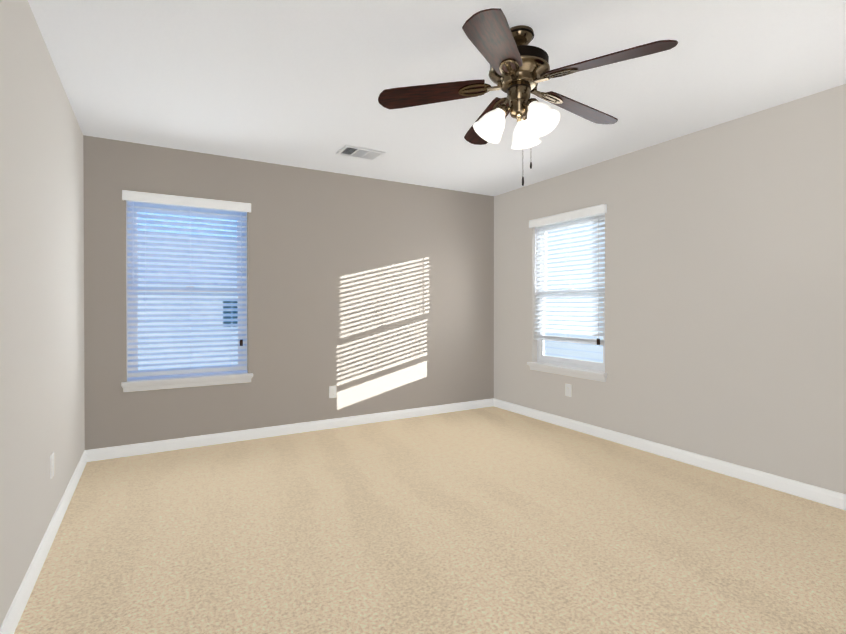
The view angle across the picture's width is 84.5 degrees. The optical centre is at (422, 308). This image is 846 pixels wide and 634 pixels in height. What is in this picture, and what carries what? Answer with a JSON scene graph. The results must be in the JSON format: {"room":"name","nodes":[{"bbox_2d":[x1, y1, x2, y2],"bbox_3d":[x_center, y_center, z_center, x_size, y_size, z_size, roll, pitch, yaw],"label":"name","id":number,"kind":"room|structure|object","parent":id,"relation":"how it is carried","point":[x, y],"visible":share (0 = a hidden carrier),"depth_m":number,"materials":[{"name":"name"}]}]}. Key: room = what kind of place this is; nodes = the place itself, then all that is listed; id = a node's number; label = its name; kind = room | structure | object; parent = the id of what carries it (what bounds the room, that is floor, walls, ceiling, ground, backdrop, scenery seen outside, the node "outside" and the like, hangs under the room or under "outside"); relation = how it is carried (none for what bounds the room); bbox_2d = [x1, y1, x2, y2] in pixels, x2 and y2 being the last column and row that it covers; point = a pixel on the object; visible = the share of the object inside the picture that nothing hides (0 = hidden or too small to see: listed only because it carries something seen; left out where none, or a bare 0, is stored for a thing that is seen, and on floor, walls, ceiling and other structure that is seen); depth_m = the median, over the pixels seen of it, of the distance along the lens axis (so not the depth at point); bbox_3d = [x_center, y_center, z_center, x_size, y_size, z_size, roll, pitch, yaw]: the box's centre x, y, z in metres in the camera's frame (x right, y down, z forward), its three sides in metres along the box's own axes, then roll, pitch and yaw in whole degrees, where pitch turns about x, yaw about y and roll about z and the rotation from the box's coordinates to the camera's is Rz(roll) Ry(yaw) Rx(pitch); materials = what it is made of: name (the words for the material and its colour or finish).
{"room":"empty bedroom","nodes":[
{"label":"empty bedroom","id":0,"kind":"room"},
{"bbox_2d":[0,0,84,627],"bbox_3d":[-1.294,-0.056,1.189,0.150,2.440,5.200,0,0,-30],"label":"wall","id":1,"kind":"structure","parent":0,"point":[42,416],"depth_m":2.04,"materials":[{"name":"grey paint"}]},
{"bbox_2d":[0,450,86,633],"bbox_3d":[-1.223,1.121,1.237,0.014,0.086,5.200,0,0,-30],"label":"baseboard","id":2,"kind":"structure","parent":1,"relation":"attached to","point":[14,614],"depth_m":2.04,"materials":[{"name":"white wood"}]},
{"bbox_2d":[50,452,53,478],"bbox_3d":[-1.877,0.797,2.358,0.008,0.115,0.070,0,0,-30],"label":"electrical outlet","id":3,"kind":"object","parent":1,"relation":"attached to","point":[51,465],"visible":0.98,"depth_m":2.35,"materials":[{"name":"white plastic"}]},
{"bbox_2d":[83,135,493,449],"bbox_3d":[-0.891,-0.075,4.513,4.180,2.440,0.150,0,0,-30],"label":"wall","id":4,"kind":"structure","parent":0,"point":[366,295],"depth_m":4.34,"materials":[{"name":"beige paint"}]},
{"bbox_2d":[126,200,246,380],"bbox_3d":[-1.963,-0.154,3.918,0.900,1.455,0.075,0,0,-30],"label":"window","id":5,"kind":"structure","parent":4,"relation":"in","point":[157,373],"depth_m":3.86,"materials":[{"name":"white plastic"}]},
{"bbox_2d":[122,190,250,380],"bbox_3d":[-1.921,-0.169,3.846,0.940,1.473,0.096,0,0,-30],"label":"window blind","id":6,"kind":"object","parent":5,"relation":"attached to","point":[145,199],"visible":1,"depth_m":3.84,"materials":[{"name":"white plastic"}]},
{"bbox_2d":[121,373,252,391],"bbox_3d":[-1.919,0.610,3.847,0.964,0.077,0.120,0,0,-30],"label":"sill","id":7,"kind":"structure","parent":4,"relation":"attached to","point":[156,384],"depth_m":3.79,"materials":[{"name":"white wood"}]},
{"bbox_2d":[86,398,493,461],"bbox_3d":[-0.850,1.102,4.449,3.880,0.086,0.014,0,0,-30],"label":"baseboard","id":8,"kind":"structure","parent":4,"relation":"attached to","point":[153,447],"depth_m":4.14,"materials":[{"name":"white wood"}]},
{"bbox_2d":[329,385,335,397],"bbox_3d":[-0.860,0.800,4.445,0.070,0.115,0.008,0,0,-30],"label":"electrical outlet","id":9,"kind":"object","parent":4,"relation":"attached to","point":[332,391],"visible":1,"depth_m":4.44,"materials":[{"name":"white plastic"}]},
{"bbox_2d":[14,406,845,633],"bbox_3d":[0.450,1.218,2.206,4.180,0.120,5.500,0,0,-30],"label":"floor","id":10,"kind":"structure","parent":0,"point":[491,520],"depth_m":2.31,"materials":[{"name":"carpet"}]},
{"bbox_2d":[28,0,845,195],"bbox_3d":[0.450,-1.342,2.191,4.180,0.120,5.500,0,0,-30],"label":"ceiling","id":11,"kind":"structure","parent":0,"point":[301,83],"depth_m":2.55,"materials":[{"name":"white paint"}]},
{"bbox_2d":[336,145,385,160],"bbox_3d":[-0.518,-1.285,3.862,0.345,0.013,0.235,0,0,-30],"label":"ceiling vent","id":12,"kind":"object","parent":11,"relation":"in","point":[359,152],"visible":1,"depth_m":3.85,"materials":[{"name":"silver metal"}]},
{"bbox_2d":[378,8,677,185],"bbox_3d":[0.495,-0.919,2.205,1.223,0.725,1.275,0,0,-30],"label":"fan","id":13,"kind":"object","parent":11,"relation":"hanging from","point":[519,70],"visible":1,"depth_m":2.12,"materials":[{"name":"brown wood"}]},
{"bbox_2d":[494,84,845,494],"bbox_3d":[2.193,-0.068,3.209,0.150,2.440,5.200,0,0,-30],"label":"wall","id":14,"kind":"structure","parent":0,"point":[725,291],"depth_m":3.27,"materials":[{"name":"grey paint"}]},
{"bbox_2d":[527,362,606,381],"bbox_3d":[1.380,0.606,4.487,0.120,0.077,0.964,0,0,-30],"label":"sill","id":15,"kind":"structure","parent":14,"relation":"attached to","point":[596,375],"depth_m":4.40,"materials":[{"name":"white wood"}]},
{"bbox_2d":[566,384,570,396],"bbox_3d":[1.388,0.785,4.446,0.008,0.115,0.070,0,0,-30],"label":"electrical outlet","id":16,"kind":"object","parent":14,"relation":"attached to","point":[568,389],"visible":1,"depth_m":4.44,"materials":[{"name":"white plastic"}]},
{"bbox_2d":[537,214,604,371],"bbox_3d":[1.456,-0.158,4.526,0.075,1.455,0.900,0,0,-30],"label":"window","id":17,"kind":"structure","parent":14,"relation":"in","point":[566,361],"depth_m":4.62,"materials":[{"name":"white plastic"}]},
{"bbox_2d":[529,204,606,345],"bbox_3d":[1.383,-0.290,4.484,0.096,1.238,0.940,0,0,-30],"label":"window blind","id":18,"kind":"object","parent":17,"relation":"attached to","point":[593,211],"visible":0.85,"depth_m":4.44,"materials":[{"name":"white plastic"}]},
{"bbox_2d":[494,399,845,509],"bbox_3d":[2.122,1.109,3.175,0.014,0.086,5.200,0,0,-30],"label":"baseboard","id":19,"kind":"structure","parent":14,"relation":"attached to","point":[813,493],"depth_m":3.37,"materials":[{"name":"white wood"}]},
{"label":"outside","id":20,"kind":"structure","parent":0,"visible":0},
{"bbox_3d":[0.984,4.207,2.418,85.000,0.100,85.000,0,0,-30],"label":"ground","id":21,"kind":"structure","parent":20,"visible":0},
{"bbox_2d":[545,222,604,362],"bbox_3d":[11.515,-0.625,7.912,9.800,9.500,20.800,0,0,-30],"label":"house","id":22,"kind":"structure","parent":21,"relation":"on","point":[583,351],"depth_m":12.02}
]}

